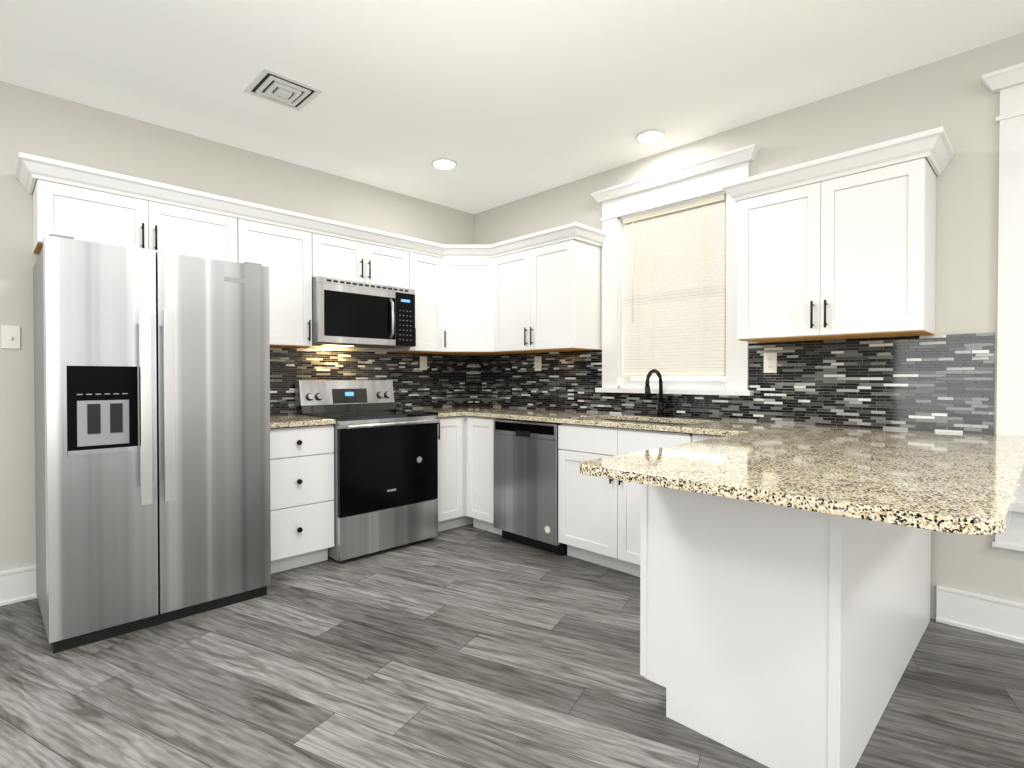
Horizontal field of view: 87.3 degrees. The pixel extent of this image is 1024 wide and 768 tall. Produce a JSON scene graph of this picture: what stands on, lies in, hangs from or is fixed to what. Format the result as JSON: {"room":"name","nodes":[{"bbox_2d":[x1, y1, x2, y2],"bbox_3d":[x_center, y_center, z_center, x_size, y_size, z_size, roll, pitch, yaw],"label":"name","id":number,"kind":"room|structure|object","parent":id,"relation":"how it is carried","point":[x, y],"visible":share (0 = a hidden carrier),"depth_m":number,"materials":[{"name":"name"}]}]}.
{"room":"kitchen","nodes":[
{"label":"kitchen","id":0,"kind":"room"},
{"bbox_2d":[0,81,473,570],"bbox_3d":[-2.840,-0.206,2.665,7.150,2.700,0.156,-1,1,-45],"label":"wall","id":1,"kind":"structure","parent":0,"point":[36,123],"depth_m":3.27,"materials":[{"name":"white paint"}]},
{"bbox_2d":[1,325,19,348],"bbox_3d":[-2.602,-0.243,2.787,0.072,0.118,0.016,-1,1,-45],"label":"switch plate","id":2,"kind":"object","parent":1,"relation":"attached to","point":[10,337],"visible":1,"depth_m":2.79,"materials":[{"name":"white plastic"}]},
{"bbox_2d":[0,565,36,605],"bbox_3d":[-3.626,1.067,1.783,4.730,0.175,0.023,-1,1,-45],"label":"baseboard","id":3,"kind":"structure","parent":1,"relation":"attached to","point":[17,585],"depth_m":2.81,"materials":[{"name":"white wood"}]},
{"bbox_2d":[27,155,166,253],"bbox_3d":[-2.247,-0.899,2.914,0.516,0.401,0.322,-1,1,-45],"label":"upper cabinet","id":4,"kind":"object","parent":1,"relation":"attached to","point":[84,203],"depth_m":2.77,"materials":[{"name":"white wood"}]},
{"bbox_2d":[163,183,242,262],"bbox_3d":[-1.964,-0.903,3.194,0.516,0.401,0.322,-1,1,-45],"label":"upper cabinet","id":5,"kind":"object","parent":1,"relation":"attached to","point":[195,223],"depth_m":3.12,"materials":[{"name":"white wood"}]},
{"bbox_2d":[239,200,314,348],"bbox_3d":[-1.615,-0.679,3.542,0.462,0.856,0.322,-1,1,-45],"label":"upper cabinet","id":6,"kind":"object","parent":1,"relation":"attached to","point":[283,241],"depth_m":3.47,"materials":[{"name":"white wood"}]},
{"bbox_2d":[315,218,374,283],"bbox_3d":[-1.292,-0.916,3.859,0.443,0.391,0.322,-1,1,-45],"label":"upper cabinet","id":7,"kind":"object","parent":1,"relation":"attached to","point":[344,251],"depth_m":3.74,"materials":[{"name":"white wood"}]},
{"bbox_2d":[312,276,414,348],"bbox_3d":[-1.132,-0.498,3.934,0.762,0.437,0.445,-1,1,-45],"label":"over-the-range microwave","id":8,"kind":"object","parent":7,"relation":"attached to","point":[347,313],"visible":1,"depth_m":3.77,"materials":[{"name":"grey metal"}]},
{"bbox_2d":[375,230,410,288],"bbox_3d":[-1.061,-0.918,4.088,0.443,0.391,0.322,-1,1,-45],"label":"upper cabinet","id":9,"kind":"object","parent":1,"relation":"attached to","point":[392,268],"depth_m":4.01,"materials":[{"name":"white wood"}]},
{"bbox_2d":[387,237,438,353],"bbox_3d":[-0.759,-0.689,4.362,0.364,0.856,0.360,-1,1,-45],"label":"upper cabinet","id":10,"kind":"object","parent":1,"relation":"attached to","point":[423,255],"depth_m":4.24,"materials":[{"name":"white wood"}]},
{"bbox_2d":[420,356,426,369],"bbox_3d":[-0.761,-0.179,4.609,0.072,0.118,0.007,-1,1,-45],"label":"electrical outlet","id":11,"kind":"object","parent":1,"relation":"attached to","point":[423,362],"visible":1,"depth_m":4.61,"materials":[{"name":"white plastic"}]},
{"bbox_2d":[439,243,498,355],"bbox_3d":[-0.358,-0.691,4.541,0.670,0.856,0.670,-1,1,-45],"label":"upper cabinet","id":12,"kind":"object","parent":1,"relation":"attached to","point":[466,272],"depth_m":4.36,"materials":[{"name":"white wood"}]},
{"bbox_2d":[0,523,1023,767],"bbox_3d":[-0.029,1.228,-0.265,7.300,0.100,8.300,-1,1,-45],"label":"floor","id":13,"kind":"structure","parent":0,"point":[466,647],"depth_m":2.06,"materials":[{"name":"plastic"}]},
{"bbox_2d":[33,234,270,653],"bbox_3d":[-1.881,0.247,2.827,0.910,1.790,0.883,-1,1,-45],"label":"refrigerator","id":14,"kind":"object","parent":13,"relation":"on","point":[152,425],"visible":1,"depth_m":2.50,"materials":[{"name":"grey metal"}]},
{"bbox_2d":[270,426,333,573],"bbox_3d":[-1.505,0.696,3.453,0.456,0.876,0.627,-1,1,-45],"label":"base cabinet","id":15,"kind":"object","parent":13,"relation":"on","point":[301,461],"depth_m":3.25,"materials":[{"name":"white wood"}]},
{"bbox_2d":[295,380,439,561],"bbox_3d":[-1.016,0.552,3.825,0.758,1.155,0.728,-1,1,-45],"label":"range","id":16,"kind":"object","parent":13,"relation":"on","point":[385,473],"visible":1,"depth_m":3.63,"materials":[{"name":"grey"}]},
{"bbox_2d":[436,454,465,531],"bbox_3d":[-0.699,0.687,4.250,0.282,0.876,0.627,-1,1,-45],"label":"base cabinet","id":17,"kind":"object","parent":13,"relation":"on","point":[451,498],"depth_m":4.07,"materials":[{"name":"white wood"}]},
{"bbox_2d":[466,458,501,534],"bbox_3d":[-0.027,0.687,4.254,0.628,0.876,0.346,-1,1,-45],"label":"base cabinet","id":18,"kind":"object","parent":13,"relation":"on","point":[479,472],"depth_m":4.05,"materials":[{"name":"white wood"}]},
{"bbox_2d":[493,419,566,555],"bbox_3d":[0.292,0.693,3.901,0.614,0.872,0.598,-1,1,-45],"label":"dishwasher","id":19,"kind":"object","parent":13,"relation":"on","point":[525,481],"visible":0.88,"depth_m":3.67,"materials":[{"name":"silver metal"}]},
{"bbox_2d":[634,486,889,767],"bbox_3d":[0.875,0.715,1.891,0.549,0.876,0.629,-1,1,-45],"label":"base cabinet","id":20,"kind":"object","parent":13,"relation":"on","point":[782,572],"depth_m":1.67,"materials":[{"name":"white wood"}]},
{"bbox_2d":[270,406,1023,534],"bbox_3d":[0.198,0.241,2.930,2.164,0.030,3.758,-1,1,-45],"label":"countertop","id":21,"kind":"structure","parent":20,"relation":"on","point":[948,482],"depth_m":1.71,"materials":[{"name":"beige stone"}]},
{"bbox_2d":[618,418,681,425],"bbox_3d":[0.813,0.342,3.373,0.450,0.206,0.800,-1,1,-45],"label":"sink","id":22,"kind":"object","parent":21,"relation":"in","point":[619,419],"depth_m":3.58,"materials":[{"name":"silver metal"}]},
{"bbox_2d":[645,369,667,416],"bbox_3d":[0.947,0.061,3.509,0.216,0.317,0.092,-1,1,-45],"label":"faucet","id":23,"kind":"object","parent":21,"relation":"on","point":[661,406],"visible":1,"depth_m":3.55,"materials":[{"name":"black metal"}]},
{"bbox_2d":[890,526,905,693],"bbox_3d":[1.165,0.711,2.190,0.520,0.876,0.599,-1,1,-45],"label":"base cabinet","id":24,"kind":"object","parent":13,"relation":"on","point":[897,535],"depth_m":2.04,"materials":[{"name":"white wood"}]},
{"bbox_2d":[0,0,1023,213],"bbox_3d":[-0.029,-1.572,-0.298,7.300,0.100,8.300,-1,1,-45],"label":"ceiling","id":25,"kind":"structure","parent":0,"point":[500,102],"depth_m":2.64,"materials":[{"name":"white paint"}]},
{"bbox_2d":[244,68,322,110],"bbox_3d":[-1.215,-1.548,2.848,0.300,0.022,0.300,-1,1,-45],"label":"ceiling vent","id":26,"kind":"object","parent":25,"relation":"in","point":[277,88],"visible":1,"depth_m":2.83,"materials":[{"name":"white metal"}]},
{"bbox_2d":[431,158,456,169],"bbox_3d":[-0.482,-1.563,3.813,0.184,0.013,0.184,-1,1,-45],"label":"recessed light","id":27,"kind":"object","parent":25,"relation":"in","point":[444,163],"visible":1,"depth_m":3.79,"materials":[{"name":"white glass"}]},
{"bbox_2d":[636,129,665,143],"bbox_3d":[0.874,-1.558,3.382,0.184,0.013,0.184,-1,1,-45],"label":"recessed light","id":28,"kind":"object","parent":25,"relation":"in","point":[650,136],"visible":1,"depth_m":3.36,"materials":[{"name":"white glass"}]},
{"bbox_2d":[474,32,1023,619],"bbox_3d":[2.510,-0.201,2.231,0.156,2.700,8.000,-1,1,-45],"label":"wall","id":29,"kind":"structure","parent":0,"point":[956,98],"depth_m":2.74,"materials":[{"name":"white paint"}]},
{"bbox_2d":[535,357,540,370],"bbox_3d":[0.214,-0.167,4.434,0.007,0.118,0.072,-1,1,-45],"label":"electrical outlet","id":30,"kind":"object","parent":29,"relation":"attached to","point":[537,363],"visible":1,"depth_m":4.43,"materials":[{"name":"white plastic"}]},
{"bbox_2d":[495,222,602,353],"bbox_3d":[0.223,-0.687,4.175,0.359,0.856,0.878,-1,1,-45],"label":"upper cabinet","id":31,"kind":"object","parent":29,"relation":"attached to","point":[548,282],"depth_m":3.95,"materials":[{"name":"white wood"}]},
{"bbox_2d":[591,144,759,395],"bbox_3d":[1.077,-0.668,3.621,0.230,1.465,1.176,-1,1,-45],"label":"window","id":32,"kind":"structure","parent":29,"relation":"in","point":[709,176],"depth_m":3.57,"materials":[{"name":"white wood"}]},
{"bbox_2d":[622,194,725,376],"bbox_3d":[1.069,-0.615,3.614,0.042,1.137,0.740,-1,1,-45],"label":"window blinds","id":33,"kind":"object","parent":32,"relation":"attached to","point":[674,303],"visible":0.98,"depth_m":3.58,"materials":[{"name":"beige plastic"}]},
{"bbox_2d":[764,352,776,372],"bbox_3d":[1.506,-0.124,3.130,0.007,0.118,0.072,-1,1,-45],"label":"electrical outlet","id":34,"kind":"object","parent":29,"relation":"attached to","point":[770,362],"visible":1,"depth_m":3.13,"materials":[{"name":"white plastic"}]},
{"bbox_2d":[735,130,942,342],"bbox_3d":[1.641,-0.670,2.769,0.322,0.856,0.825,-1,1,-45],"label":"upper cabinet","id":35,"kind":"object","parent":29,"relation":"attached to","point":[842,245],"depth_m":2.59,"materials":[{"name":"white wood"}]},
{"bbox_2d":[936,584,1023,643],"bbox_3d":[3.649,1.076,0.975,0.023,0.175,4.550,-1,1,-45],"label":"baseboard","id":36,"kind":"structure","parent":29,"relation":"attached to","point":[987,615],"depth_m":2.47,"materials":[{"name":"white wood"}]},
{"bbox_2d":[982,62,1023,550],"bbox_3d":[2.638,-0.321,2.048,0.230,2.123,1.276,-1,1,-45],"label":"window","id":37,"kind":"structure","parent":29,"relation":"in","point":[1010,370],"depth_m":2.39,"materials":[{"name":"white"}]}
]}

